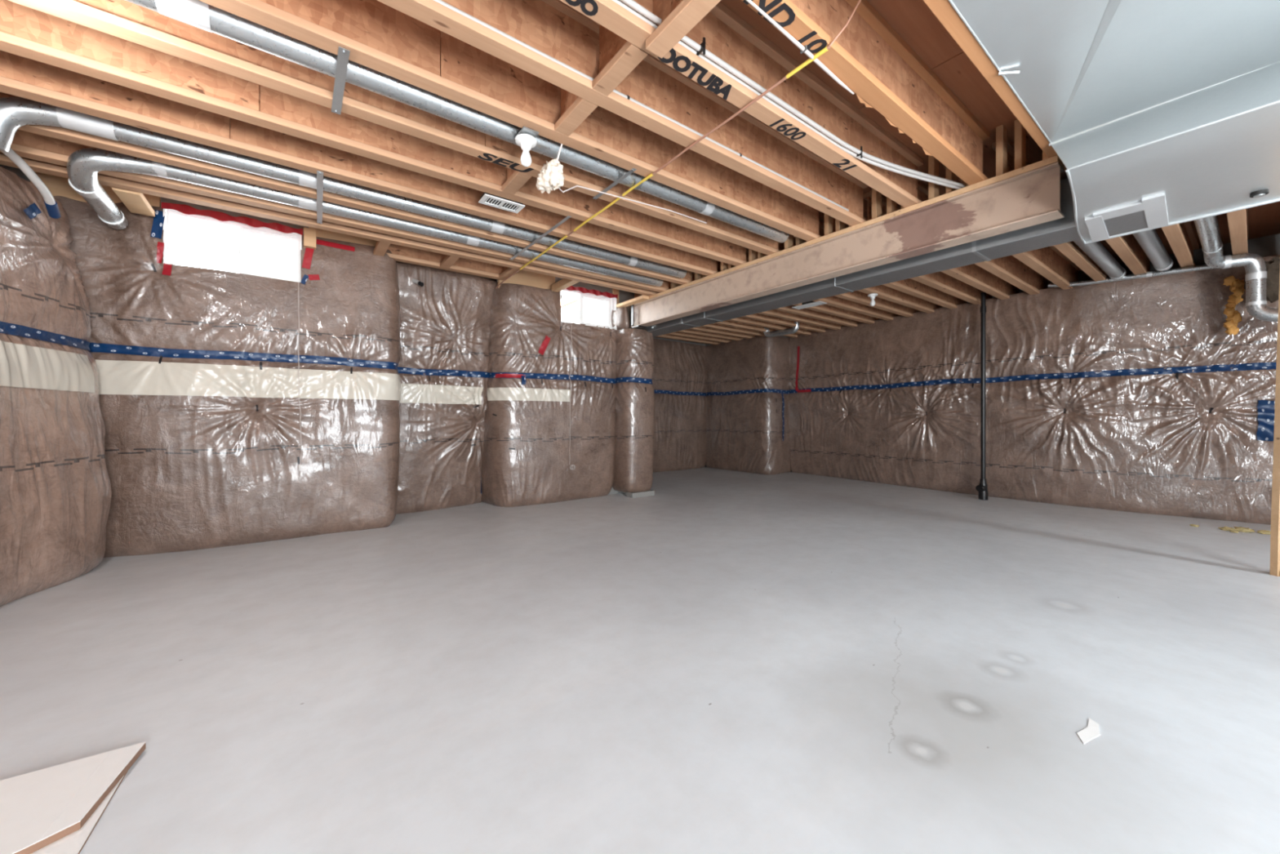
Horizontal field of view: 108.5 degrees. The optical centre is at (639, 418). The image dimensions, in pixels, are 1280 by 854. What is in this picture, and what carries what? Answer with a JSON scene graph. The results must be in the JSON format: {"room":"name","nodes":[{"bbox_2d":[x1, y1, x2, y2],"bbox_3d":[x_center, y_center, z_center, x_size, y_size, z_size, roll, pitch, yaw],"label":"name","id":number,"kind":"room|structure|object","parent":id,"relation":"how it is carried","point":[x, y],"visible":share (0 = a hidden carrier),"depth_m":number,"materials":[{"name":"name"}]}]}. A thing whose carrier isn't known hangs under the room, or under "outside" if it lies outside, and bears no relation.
{"room":"unfinished basement","nodes":[
{"label":"unfinished basement","id":0,"kind":"room"},
{"bbox_2d":[0,164,308,264],"bbox_3d":[-3.667,-0.424,3.951,2.660,2.961,0.240,0,0,-37],"label":"wall","id":1,"kind":"structure","parent":0,"point":[18,171],"depth_m":3.93,"materials":[{"name":"concrete"}]},
{"bbox_2d":[0,166,111,606],"bbox_3d":[-3.168,-0.234,1.893,0.399,2.580,3.651,0,0,-31],"label":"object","id":2,"kind":"structure","parent":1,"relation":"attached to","point":[55,490],"depth_m":2.84,"materials":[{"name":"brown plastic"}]},
{"bbox_2d":[31,171,160,207],"bbox_3d":[-4.069,-1.722,3.469,0.640,0.355,0.040,0,0,-37],"label":"trim","id":3,"kind":"structure","parent":1,"relation":"attached to","point":[57,185],"depth_m":3.36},
{"bbox_2d":[53,195,400,557],"bbox_3d":[-3.464,-0.299,4.100,2.371,2.710,0.787,0,0,-37],"label":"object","id":4,"kind":"structure","parent":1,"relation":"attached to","point":[197,368],"depth_m":3.79,"materials":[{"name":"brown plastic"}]},
{"bbox_2d":[303,226,315,249],"bbox_3d":[-2.947,-1.604,4.115,0.090,0.160,0.080,0,0,-37],"label":"wood block","id":5,"kind":"object","parent":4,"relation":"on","point":[309,234],"visible":1,"depth_m":4.08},
{"bbox_2d":[160,202,302,282],"bbox_3d":[-3.413,-1.444,3.913,0.887,0.501,0.205,0,0,-37],"label":"window","id":6,"kind":"structure","parent":1,"relation":"in","point":[246,225],"depth_m":3.92,"materials":[{"name":"white plastic"}]},
{"bbox_2d":[308,226,377,246],"bbox_3d":[-2.812,-1.752,4.410,0.580,0.295,0.040,0,0,-37],"label":"trim","id":7,"kind":"structure","parent":1,"relation":"attached to","point":[319,233],"depth_m":4.38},
{"bbox_2d":[395,261,497,281],"bbox_3d":[-2.479,-0.424,5.651,1.400,2.961,0.180,0,0,-37],"label":"wall","id":8,"kind":"structure","parent":0,"point":[492,279],"depth_m":5.83,"materials":[{"name":"wood"}]},
{"bbox_2d":[395,262,497,514],"bbox_3d":[-2.227,-0.294,5.286,0.471,2.700,1.213,0,0,43],"label":"blanket","id":9,"kind":"object","parent":8,"relation":"attached to","point":[442,367],"visible":0.74,"depth_m":5.17,"materials":[{"name":"brown plastic"}]},
{"bbox_2d":[555,276,617,493],"bbox_3d":[-1.004,-0.424,6.167,1.540,2.961,0.240,0,0,-37],"label":"wall","id":10,"kind":"structure","parent":0,"point":[589,286],"depth_m":6.41,"materials":[{"name":"paint"}]},
{"bbox_2d":[497,270,555,289],"bbox_3d":[-1.392,-1.722,5.696,0.735,0.355,0.040,0,0,-37],"label":"trim","id":11,"kind":"structure","parent":10,"relation":"attached to","point":[522,277],"depth_m":5.71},
{"bbox_2d":[559,285,617,329],"bbox_3d":[-0.710,-1.464,6.141,0.880,0.494,0.195,0,0,-37],"label":"window","id":12,"kind":"structure","parent":10,"relation":"in","point":[582,292],"depth_m":6.18,"materials":[{"name":"white plastic"}]},
{"bbox_2d":[560,289,634,328],"bbox_3d":[-0.736,-1.544,7.361,0.320,0.721,1.830,0,0,-37],"label":"wall","id":13,"kind":"structure","parent":0,"point":[592,308],"depth_m":7.15,"materials":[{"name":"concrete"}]},
{"bbox_2d":[0,466,1279,853],"bbox_3d":[1.614,1.131,3.268,10.300,0.150,11.700,0,0,-37],"label":"floor","id":14,"kind":"structure","parent":0,"point":[714,660],"depth_m":1.86,"materials":[{"name":"concrete"}]},
{"bbox_2d":[0,741,146,853],"bbox_3d":[-1.649,1.042,0.927,0.769,0.029,0.860,0,0,-37],"label":"cardboard sheet","id":15,"kind":"object","parent":14,"relation":"on","point":[56,809],"visible":1,"depth_m":1.24,"materials":[{"name":"white cardboard"}]},
{"bbox_2d":[480,283,617,506],"bbox_3d":[-1.088,-0.276,5.904,1.881,2.665,0.583,0,0,-23],"label":"blanket","id":16,"kind":"object","parent":14,"relation":"on","point":[528,432],"visible":0.83,"depth_m":5.66,"materials":[{"name":"brown plastic"}]},
{"bbox_2d":[652,337,706,472],"bbox_3d":[0.247,-0.254,8.956,3.069,2.620,0.180,0,0,-41],"label":"blanket","id":17,"kind":"object","parent":14,"relation":"on","point":[679,379],"visible":0.56,"depth_m":9.36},
{"bbox_2d":[706,335,791,474],"bbox_3d":[2.046,-0.254,9.208,1.822,2.620,0.680,0,0,30],"label":"blanket","id":18,"kind":"object","parent":14,"relation":"on","point":[748,392],"visible":0.98,"depth_m":8.93,"materials":[{"name":"plastic"}]},
{"bbox_2d":[975,292,988,500],"bbox_3d":[4.459,-0.294,6.014,0.160,2.700,0.104,0,0,-19],"label":"drain pipe","id":19,"kind":"object","parent":14,"relation":"on","point":[982,488],"visible":1,"depth_m":6.00,"materials":[{"name":"black plastic"}]},
{"bbox_2d":[1076,717,1099,743],"bbox_3d":[1.516,1.055,1.554,0.190,0.002,0.048,0,0,-37],"label":"flake","id":20,"kind":"object","parent":14,"relation":"on","point":[1092,731],"visible":1,"depth_m":1.55,"materials":[{"name":"paper"}]},
{"bbox_2d":[1270,271,1279,576],"bbox_3d":[4.520,-0.244,2.878,0.162,2.600,0.694,0,0,-37],"label":"stud","id":21,"kind":"object","parent":14,"relation":"on","point":[1275,510],"visible":1,"depth_m":3.10,"materials":[{"name":"brown wood"}]},
{"bbox_2d":[230,0,1279,307],"bbox_3d":[1.614,-1.964,3.268,10.300,0.121,11.700,0,0,-37],"label":"ceiling","id":22,"kind":"structure","parent":0,"point":[913,20],"depth_m":2.64,"materials":[{"name":"brown wood"}]},
{"bbox_2d":[0,152,658,295],"bbox_3d":[-1.934,-1.730,4.254,5.400,0.350,0.088,0,0,-37],"label":"joist","id":23,"kind":"object","parent":22,"relation":"attached to","point":[37,166],"visible":0.25,"depth_m":3.64,"materials":[{"name":"brown wood"}]},
{"bbox_2d":[111,186,155,216],"bbox_3d":[-3.637,-1.564,3.317,0.130,0.040,0.430,0,0,-37],"label":"wood block","id":24,"kind":"object","parent":23,"relation":"attached to","point":[136,202],"visible":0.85,"depth_m":3.29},
{"bbox_2d":[373,240,390,256],"bbox_3d":[-2.382,-1.734,4.253,0.088,0.339,0.444,0,0,-37],"label":"joist blocking","id":25,"kind":"object","parent":23,"relation":"attached to","point":[381,247],"visible":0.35,"depth_m":4.25,"materials":[{"name":"brown wood"}]},
{"bbox_2d":[440,253,459,268],"bbox_3d":[-1.902,-1.734,4.613,0.088,0.339,0.444,0,0,-37],"label":"joist blocking","id":26,"kind":"object","parent":23,"relation":"attached to","point":[448,260],"visible":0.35,"depth_m":4.62,"materials":[{"name":"brown wood"}]},
{"bbox_2d":[498,266,518,279],"bbox_3d":[-1.406,-1.734,4.984,0.088,0.339,0.444,0,0,-37],"label":"joist blocking","id":27,"kind":"object","parent":23,"relation":"attached to","point":[507,272],"visible":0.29,"depth_m":5.01,"materials":[{"name":"brown wood"}]},
{"bbox_2d":[551,278,578,292],"bbox_3d":[-0.875,-1.624,5.502,0.090,0.080,0.620,0,0,-37],"label":"wood block","id":28,"kind":"object","parent":23,"relation":"attached to","point":[562,284],"visible":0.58,"depth_m":5.54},
{"bbox_2d":[0,129,668,292],"bbox_3d":[-1.808,-1.730,4.087,5.400,0.350,0.088,0,0,-37],"label":"joist","id":29,"kind":"object","parent":22,"relation":"attached to","point":[26,144],"visible":0.26,"depth_m":3.33,"materials":[{"name":"brown wood"}]},
{"bbox_2d":[0,92,692,284],"bbox_3d":[-1.565,-1.730,3.762,5.400,0.350,0.088,0,0,-37],"label":"joist","id":30,"kind":"object","parent":22,"relation":"attached to","point":[68,135],"visible":0.27,"depth_m":3.15,"materials":[{"name":"brown wood"}]},
{"bbox_2d":[0,147,61,218],"bbox_3d":[-3.545,-1.425,2.546,0.109,0.280,0.970,0,0,-24],"label":"pipe","id":31,"kind":"object","parent":30,"relation":"attached to","point":[51,206],"visible":0.98,"depth_m":2.76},
{"bbox_2d":[316,170,323,224],"bbox_3d":[-2.278,-1.548,3.279,0.034,0.007,0.942,0,0,-35],"label":"strap","id":32,"kind":"object","parent":30,"relation":"attached to","point":[319,174],"visible":1,"depth_m":3.20,"materials":[{"name":"metal"}]},
{"bbox_2d":[509,215,571,260],"bbox_3d":[-0.900,-1.548,4.016,0.028,0.007,1.210,0,0,-37],"label":"strap","id":33,"kind":"object","parent":30,"relation":"attached to","point":[567,217],"visible":1,"depth_m":3.92,"materials":[{"name":"metal"}]},
{"bbox_2d":[0,97,686,278],"bbox_3d":[-1.441,-1.530,3.715,4.758,0.307,0.172,0,0,-37],"label":"pipe","id":34,"kind":"object","parent":33,"relation":"on","point":[15,113],"visible":0.77,"depth_m":2.89,"materials":[{"name":"metal"}]},
{"bbox_2d":[66,147,663,286],"bbox_3d":[-1.845,-1.544,4.398,4.586,0.273,0.949,0,0,-37],"label":"duct","id":35,"kind":"object","parent":33,"relation":"on","point":[83,166],"visible":0.88,"depth_m":3.23,"materials":[{"name":"metal"}]},
{"bbox_2d":[0,50,718,275],"bbox_3d":[-1.320,-1.730,3.434,5.400,0.350,0.088,0,0,-37],"label":"joist","id":36,"kind":"object","parent":22,"relation":"attached to","point":[20,76],"visible":0.34,"depth_m":2.78,"materials":[{"name":"brown wood"}]},
{"bbox_2d":[0,0,746,266],"bbox_3d":[-1.077,-1.730,3.109,5.400,0.350,0.088,0,0,-37],"label":"joist","id":37,"kind":"object","parent":22,"relation":"attached to","point":[25,32],"visible":0.43,"depth_m":2.48,"materials":[{"name":"brown wood"}]},
{"bbox_2d":[478,192,524,213],"bbox_3d":[-0.997,-1.564,3.328,0.290,0.038,0.145,0,0,-37],"label":"vent register","id":38,"kind":"object","parent":37,"relation":"attached to","point":[488,199],"visible":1,"depth_m":3.31,"materials":[{"name":"white plastic"}]},
{"bbox_2d":[495,0,861,288],"bbox_3d":[-0.392,-1.705,3.576,0.089,0.364,4.484,0,0,-36],"label":"gas pipe","id":39,"kind":"object","parent":37,"relation":"attached to","point":[824,50],"visible":1,"depth_m":2.48,"materials":[{"name":"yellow metal"}]},
{"bbox_2d":[7,0,779,254],"bbox_3d":[-0.840,-1.729,2.792,5.400,0.352,0.090,0,0,-37],"label":"joist","id":40,"kind":"object","parent":22,"relation":"attached to","point":[122,19],"visible":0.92,"depth_m":2.26,"materials":[{"name":"brown wood"}]},
{"bbox_2d":[331,46,350,115],"bbox_3d":[-1.392,-1.548,2.137,0.040,0.007,0.510,0,0,-37],"label":"strap","id":41,"kind":"object","parent":40,"relation":"attached to","point":[343,57],"visible":1,"depth_m":2.11,"materials":[{"name":"metal"}]},
{"bbox_2d":[502,168,531,195],"bbox_3d":[-0.819,-1.730,3.056,0.088,0.349,0.303,0,0,-37],"label":"joist blocking","id":42,"kind":"object","parent":40,"relation":"attached to","point":[516,180],"visible":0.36,"depth_m":3.06,"materials":[{"name":"brown wood"}]},
{"bbox_2d":[592,168,636,199],"bbox_3d":[-0.177,-1.548,3.058,0.028,0.007,0.490,0,0,-37],"label":"strap","id":43,"kind":"object","parent":40,"relation":"attached to","point":[633,170],"visible":0.99,"depth_m":3.04,"materials":[{"name":"metal"}]},
{"bbox_2d":[124,0,789,242],"bbox_3d":[-0.717,-1.618,2.586,4.950,0.134,0.134,0,0,-37],"label":"pipe","id":44,"kind":"object","parent":43,"relation":"on","point":[196,13],"visible":0.64,"depth_m":2.23,"materials":[{"name":"metal"}]},
{"bbox_2d":[385,243,504,280],"bbox_3d":[-2.017,-1.740,4.867,1.200,0.330,0.090,0,0,-37],"label":"joist","id":45,"kind":"object","parent":22,"relation":"attached to","point":[399,253],"visible":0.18,"depth_m":4.80,"materials":[{"name":"brown wood"}]},
{"bbox_2d":[198,0,822,241],"bbox_3d":[-0.586,-1.730,2.453,5.400,0.350,0.088,0,0,-37],"label":"joist","id":46,"kind":"object","parent":22,"relation":"attached to","point":[379,37],"visible":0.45,"depth_m":2.33,"materials":[{"name":"brown wood"}]},
{"bbox_2d":[513,126,538,167],"bbox_3d":[-0.622,-1.473,2.534,0.116,0.160,0.143,0,0,-37],"label":"bulb socket","id":47,"kind":"object","parent":46,"relation":"attached to","point":[525,139],"visible":1,"depth_m":2.52,"materials":[{"name":"white plastic"}]},
{"bbox_2d":[536,143,706,223],"bbox_3d":[-0.029,-1.435,3.132,1.500,0.246,0.193,0,0,-45],"label":"bundle","id":48,"kind":"object","parent":46,"relation":"hanging from","point":[551,177],"visible":1,"depth_m":2.63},
{"bbox_2d":[376,0,867,226],"bbox_3d":[-0.348,-1.730,2.135,5.400,0.350,0.088,0,0,-37],"label":"joist","id":49,"kind":"object","parent":22,"relation":"attached to","point":[553,28],"visible":0.72,"depth_m":2.41,"materials":[{"name":"brown wood"}]},
{"bbox_2d":[554,88,598,136],"bbox_3d":[-0.335,-1.730,2.393,0.088,0.349,0.305,0,0,-37],"label":"joist blocking","id":50,"kind":"object","parent":49,"relation":"attached to","point":[575,109],"visible":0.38,"depth_m":2.40,"materials":[{"name":"brown wood"}]},
{"bbox_2d":[433,0,848,211],"bbox_3d":[0.115,-1.607,2.450,3.720,0.030,0.030,0,0,-37],"label":"pipe","id":51,"kind":"object","parent":49,"relation":"on","point":[440,2],"visible":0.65,"depth_m":2.27,"materials":[{"name":"white plastic"}]},
{"bbox_2d":[655,334,720,344],"bbox_3d":[0.657,-1.730,8.980,4.090,0.350,0.088,0,0,-37],"label":"joist","id":52,"kind":"object","parent":22,"relation":"attached to","point":[668,336],"visible":0.16,"depth_m":9.18,"materials":[{"name":"brown wood"}]},
{"bbox_2d":[664,331,731,342],"bbox_3d":[0.838,-1.730,8.738,4.090,0.350,0.088,0,0,-37],"label":"joist","id":53,"kind":"object","parent":22,"relation":"attached to","point":[677,334],"visible":0.15,"depth_m":8.94,"materials":[{"name":"brown wood"}]},
{"bbox_2d":[675,328,744,341],"bbox_3d":[1.019,-1.730,8.496,4.090,0.350,0.088,0,0,-37],"label":"joist","id":54,"kind":"object","parent":22,"relation":"attached to","point":[686,331],"visible":0.16,"depth_m":8.69,"materials":[{"name":"brown wood"}]},
{"bbox_2d":[634,293,799,337],"bbox_3d":[1.563,-1.730,7.769,4.090,0.350,0.088,0,0,-37],"label":"joist","id":55,"kind":"object","parent":22,"relation":"attached to","point":[729,323],"visible":0.18,"depth_m":7.92,"materials":[{"name":"brown wood"}]},
{"bbox_2d":[763,321,799,337],"bbox_3d":[2.459,-1.545,8.046,0.108,0.192,0.719,0,0,-38],"label":"duct","id":56,"kind":"object","parent":55,"relation":"attached to","point":[794,329],"visible":0.93,"depth_m":7.98,"materials":[{"name":"metal"}]},
{"bbox_2d":[688,326,755,338],"bbox_3d":[1.200,-1.730,8.254,4.090,0.350,0.088,0,0,-37],"label":"joist","id":57,"kind":"object","parent":22,"relation":"attached to","point":[698,328],"visible":0.16,"depth_m":8.45,"materials":[{"name":"brown wood"}]},
{"bbox_2d":[647,292,812,335],"bbox_3d":[1.744,-1.730,7.527,4.090,0.350,0.088,0,0,-37],"label":"joist","id":58,"kind":"object","parent":22,"relation":"attached to","point":[741,320],"visible":0.16,"depth_m":7.78,"materials":[{"name":"brown wood"}]},
{"bbox_2d":[560,0,923,207],"bbox_3d":[-0.103,-1.729,1.808,5.400,0.352,0.089,0,0,-37],"label":"joist","id":59,"kind":"object","parent":22,"relation":"attached to","point":[728,37],"visible":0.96,"depth_m":2.39,"materials":[{"name":"brown wood"}]},
{"bbox_2d":[592,20,648,96],"bbox_3d":[-0.094,-1.730,2.070,0.088,0.349,0.316,0,0,-37],"label":"joist blocking","id":60,"kind":"object","parent":59,"relation":"attached to","point":[618,57],"visible":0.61,"depth_m":2.09,"materials":[{"name":"brown wood"}]},
{"bbox_2d":[612,0,961,189],"bbox_3d":[0.480,-1.608,2.176,3.972,0.072,0.230,0,0,-33],"label":"pipe","id":61,"kind":"object","parent":59,"relation":"attached to","point":[860,156],"visible":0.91,"depth_m":2.40,"materials":[{"name":"white plastic"}]},
{"bbox_2d":[700,323,789,338],"bbox_3d":[1.381,-1.730,8.011,4.090,0.350,0.088,0,0,-37],"label":"joist","id":62,"kind":"object","parent":22,"relation":"attached to","point":[713,326],"visible":0.16,"depth_m":8.20,"materials":[{"name":"brown wood"}]},
{"bbox_2d":[668,281,829,333],"bbox_3d":[1.925,-1.730,7.285,4.090,0.350,0.088,0,0,-37],"label":"joist","id":63,"kind":"object","parent":22,"relation":"attached to","point":[758,317],"visible":0.16,"depth_m":7.56,"materials":[{"name":"brown wood"}]},
{"bbox_2d":[692,271,844,329],"bbox_3d":[2.106,-1.730,7.042,4.090,0.350,0.088,0,0,-37],"label":"joist","id":64,"kind":"object","parent":22,"relation":"attached to","point":[776,313],"visible":0.16,"depth_m":7.36,"materials":[{"name":"brown wood"}]},
{"bbox_2d":[693,272,861,327],"bbox_3d":[2.288,-1.730,6.800,4.090,0.350,0.088,0,0,-37],"label":"joist","id":65,"kind":"object","parent":22,"relation":"attached to","point":[803,312],"visible":0.18,"depth_m":7.17,"materials":[{"name":"brown wood"}]},
{"bbox_2d":[635,177,1080,337],"bbox_3d":[1.463,-1.369,4.747,0.318,0.373,4.750,0,0,-37],"label":"duct","id":66,"kind":"object","parent":65,"relation":"attached to","point":[1063,230],"visible":0.41,"depth_m":3.68,"materials":[{"name":"metal"}]},
{"bbox_2d":[716,260,879,324],"bbox_3d":[2.469,-1.730,6.558,4.090,0.350,0.088,0,0,-37],"label":"joist","id":67,"kind":"object","parent":22,"relation":"attached to","point":[825,308],"visible":0.16,"depth_m":6.96,"materials":[{"name":"brown wood"}]},
{"bbox_2d":[746,248,901,320],"bbox_3d":[2.650,-1.730,6.316,4.090,0.350,0.088,0,0,-37],"label":"joist","id":68,"kind":"object","parent":22,"relation":"attached to","point":[834,301],"visible":0.16,"depth_m":6.64,"materials":[{"name":"brown wood"}]},
{"bbox_2d":[766,254,921,317],"bbox_3d":[2.831,-1.730,6.074,4.090,0.350,0.088,0,0,-37],"label":"joist","id":69,"kind":"object","parent":22,"relation":"attached to","point":[856,296],"visible":0.16,"depth_m":6.46,"materials":[{"name":"brown wood"}]},
{"bbox_2d":[778,235,943,313],"bbox_3d":[3.012,-1.730,5.831,4.090,0.350,0.088,0,0,-37],"label":"joist","id":70,"kind":"object","parent":22,"relation":"attached to","point":[884,292],"visible":0.12,"depth_m":6.15,"materials":[{"name":"brown wood"}]},
{"bbox_2d":[741,0,989,185],"bbox_3d":[0.136,-1.728,1.488,5.400,0.354,0.109,0,0,-37],"label":"joist","id":71,"kind":"object","parent":22,"relation":"attached to","point":[868,56],"visible":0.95,"depth_m":2.28,"materials":[{"name":"wood"}]},
{"bbox_2d":[645,0,720,58],"bbox_3d":[0.186,-1.710,1.747,0.088,0.388,0.425,0,0,-37],"label":"joist blocking","id":72,"kind":"object","parent":71,"relation":"attached to","point":[678,18],"visible":1,"depth_m":1.80,"materials":[{"name":"brown wood"}]},
{"bbox_2d":[745,0,853,94],"bbox_3d":[0.575,-1.546,1.845,1.130,0.019,0.026,0,0,-38],"label":"cable","id":73,"kind":"object","parent":71,"relation":"attached to","point":[802,49],"visible":1,"depth_m":1.92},
{"bbox_2d":[804,221,967,309],"bbox_3d":[3.193,-1.730,5.589,4.090,0.350,0.088,0,0,-37],"label":"joist","id":74,"kind":"object","parent":22,"relation":"attached to","point":[910,286],"visible":0.19,"depth_m":5.90,"materials":[{"name":"brown wood"}]},
{"bbox_2d":[833,217,991,304],"bbox_3d":[3.375,-1.730,5.347,4.090,0.350,0.088,0,0,-37],"label":"joist","id":75,"kind":"object","parent":22,"relation":"attached to","point":[940,281],"visible":0.21,"depth_m":5.68,"materials":[{"name":"brown wood"}]},
{"bbox_2d":[863,191,1018,299],"bbox_3d":[3.556,-1.730,5.105,4.090,0.350,0.088,0,0,-37],"label":"joist","id":76,"kind":"object","parent":22,"relation":"attached to","point":[973,275],"visible":0.25,"depth_m":5.38,"materials":[{"name":"brown wood"}]},
{"bbox_2d":[917,179,1047,294],"bbox_3d":[3.737,-1.730,4.862,4.090,0.350,0.088,0,0,-37],"label":"joist","id":77,"kind":"object","parent":22,"relation":"attached to","point":[1009,268],"visible":0.22,"depth_m":5.22,"materials":[{"name":"brown wood"}]},
{"bbox_2d":[922,0,1057,158],"bbox_3d":[0.381,-1.730,1.159,5.400,0.350,0.088,0,0,-37],"label":"joist","id":78,"kind":"object","parent":22,"relation":"attached to","point":[942,10],"visible":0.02,"depth_m":2.02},
{"bbox_2d":[947,0,1279,143],"bbox_3d":[2.295,-1.524,0.029,3.110,0.063,4.096,0,0,-37],"label":"metal panel","id":79,"kind":"object","parent":78,"relation":"attached to","point":[1074,66],"visible":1,"depth_m":1.93,"materials":[{"name":"metal"}]},
{"bbox_2d":[942,164,1081,289],"bbox_3d":[3.918,-1.730,4.620,4.090,0.350,0.088,0,0,-37],"label":"joist","id":80,"kind":"object","parent":22,"relation":"attached to","point":[1049,262],"visible":0.32,"depth_m":5.07,"materials":[{"name":"brown wood"}]},
{"bbox_2d":[991,137,1109,284],"bbox_3d":[4.099,-1.730,4.378,4.090,0.350,0.088,0,0,-37],"label":"joist","id":81,"kind":"object","parent":22,"relation":"attached to","point":[1070,250],"visible":0.25,"depth_m":4.43,"materials":[{"name":"brown wood"}]},
{"bbox_2d":[1073,239,1126,279],"bbox_3d":[4.044,-1.599,4.168,3.070,0.132,0.132,0,0,-37],"label":"duct","id":82,"kind":"object","parent":81,"relation":"attached to","point":[1096,251],"visible":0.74,"depth_m":4.49,"materials":[{"name":"metal"}]},
{"bbox_2d":[1060,165,1149,275],"bbox_3d":[4.282,-1.730,4.134,4.090,0.350,0.088,0,0,-37],"label":"joist","id":83,"kind":"object","parent":22,"relation":"attached to","point":[1126,247],"visible":0.21,"depth_m":4.52,"materials":[{"name":"brown wood"}]},
{"bbox_2d":[1048,264,1215,287],"bbox_3d":[5.357,-1.556,5.008,0.071,0.155,1.406,0,0,-37],"label":"pipe","id":84,"kind":"object","parent":83,"relation":"attached to","point":[1203,267],"visible":0.81,"depth_m":4.92,"materials":[{"name":"metal"}]},
{"bbox_2d":[1048,62,1279,244],"bbox_3d":[3.694,-1.357,1.077,1.317,0.399,4.100,0,0,-37],"label":"duct","id":85,"kind":"object","parent":22,"relation":"hanging from","point":[1213,150],"visible":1,"depth_m":2.19,"materials":[{"name":"metal"}]},
{"bbox_2d":[1132,228,1173,271],"bbox_3d":[4.228,-1.599,3.881,3.020,0.132,0.132,0,0,-37],"label":"duct","id":86,"kind":"object","parent":85,"relation":"attached to","point":[1149,241],"visible":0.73,"depth_m":4.23,"materials":[{"name":"metal"}]},
{"bbox_2d":[1161,221,1199,267],"bbox_3d":[4.477,-1.730,3.873,4.090,0.350,0.088,0,0,-37],"label":"joist","id":87,"kind":"object","parent":22,"relation":"attached to","point":[1181,237],"visible":0.29,"depth_m":4.35,"materials":[{"name":"brown wood"}]},
{"bbox_2d":[1226,208,1248,254],"bbox_3d":[4.675,-1.730,3.609,4.090,0.350,0.088,0,0,-37],"label":"joist","id":88,"kind":"object","parent":22,"relation":"attached to","point":[1237,220],"visible":0.3,"depth_m":3.86,"materials":[{"name":"brown wood"}]},
{"bbox_2d":[631,161,1064,328],"bbox_3d":[1.230,-1.365,4.492,0.160,0.305,4.320,0,0,-37],"label":"steel beam","id":89,"kind":"structure","parent":0,"point":[1032,197],"depth_m":3.56,"materials":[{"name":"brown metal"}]},
{"bbox_2d":[616,294,648,307],"bbox_3d":[-0.104,-1.534,6.066,0.100,0.040,0.600,0,0,-37],"label":"wood block","id":90,"kind":"object","parent":89,"relation":"on","point":[642,298],"visible":0.92,"depth_m":6.01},
{"bbox_2d":[648,155,1064,299],"bbox_3d":[1.249,-1.536,4.474,0.164,0.037,4.270,0,0,-37],"label":"plate","id":91,"kind":"object","parent":89,"relation":"on","point":[1054,159],"visible":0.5,"depth_m":3.47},
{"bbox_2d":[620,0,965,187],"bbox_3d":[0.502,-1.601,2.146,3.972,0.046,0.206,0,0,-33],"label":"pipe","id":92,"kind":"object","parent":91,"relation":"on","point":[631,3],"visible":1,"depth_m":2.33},
{"bbox_2d":[824,213,833,235],"bbox_3d":[1.643,-1.730,4.005,0.090,0.350,0.038,0,0,-37],"label":"block","id":93,"kind":"object","parent":91,"relation":"on","point":[828,220],"visible":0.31,"depth_m":3.98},
{"bbox_2d":[871,187,881,218],"bbox_3d":[1.889,-1.730,3.677,0.090,0.350,0.038,0,0,-37],"label":"block","id":94,"kind":"object","parent":91,"relation":"on","point":[876,196],"visible":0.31,"depth_m":3.65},
{"bbox_2d":[928,155,938,199],"bbox_3d":[2.134,-1.730,3.349,0.090,0.350,0.038,0,0,-37],"label":"block","id":95,"kind":"object","parent":91,"relation":"on","point":[933,163],"visible":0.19,"depth_m":3.33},
{"bbox_2d":[945,166,956,193],"bbox_3d":[2.208,-1.730,3.270,0.090,0.350,0.038,0,0,-37],"label":"block","id":96,"kind":"object","parent":91,"relation":"on","point":[949,175],"visible":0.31,"depth_m":3.25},
{"bbox_2d":[995,124,1007,176],"bbox_3d":[2.375,-1.730,3.027,0.090,0.350,0.038,0,0,-37],"label":"block","id":97,"kind":"object","parent":91,"relation":"on","point":[1001,131],"visible":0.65,"depth_m":3.00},
{"bbox_2d":[1014,119,1026,169],"bbox_3d":[2.441,-1.730,2.959,0.090,0.350,0.038,0,0,-37],"label":"block","id":98,"kind":"object","parent":91,"relation":"on","point":[1020,131],"visible":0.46,"depth_m":2.93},
{"bbox_2d":[943,233,1279,307],"bbox_3d":[5.701,-0.424,6.169,0.280,2.961,11.450,0,0,-37],"label":"wall","id":99,"kind":"structure","parent":0,"point":[1267,246],"depth_m":5.00,"materials":[{"name":"wood"}]},
{"bbox_2d":[788,254,1279,524],"bbox_3d":[4.935,-0.274,6.092,0.520,2.660,7.048,0,0,-37],"label":"wall","id":100,"kind":"structure","parent":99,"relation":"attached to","point":[1131,395],"depth_m":5.53,"materials":[{"name":"plastic"}]},
{"bbox_2d":[1222,275,1244,334],"bbox_3d":[5.883,-1.122,4.559,0.112,0.599,0.143,0,0,-37],"label":"foam","id":101,"kind":"object","parent":100,"relation":"attached to","point":[1237,286],"visible":1,"depth_m":4.55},
{"bbox_2d":[1244,256,1279,302],"bbox_3d":[5.949,-1.308,4.327,0.271,0.435,0.340,0,0,-37],"label":"insulation wad","id":102,"kind":"object","parent":100,"relation":"attached to","point":[1273,266],"visible":0.59,"depth_m":4.28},
{"bbox_2d":[1193,215,1278,322],"bbox_3d":[4.710,-1.264,3.246,3.031,0.815,1.058,0,0,-37],"label":"duct","id":103,"kind":"object","parent":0,"point":[1207,228],"visible":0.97,"depth_m":4.25,"materials":[{"name":"metal"}]},
{"bbox_3d":[-0.642,-0.064,7.269,0.280,2.240,2.090,0,0,-37],"label":"wall","id":104,"kind":"structure","parent":0,"visible":0},
{"bbox_2d":[611,306,654,497],"bbox_3d":[-0.570,-0.244,7.103,0.591,2.600,2.143,0,0,-37],"label":"blanket","id":105,"kind":"object","parent":104,"relation":"attached to","point":[634,423],"visible":0.57,"depth_m":6.24,"materials":[{"name":"plastic"}]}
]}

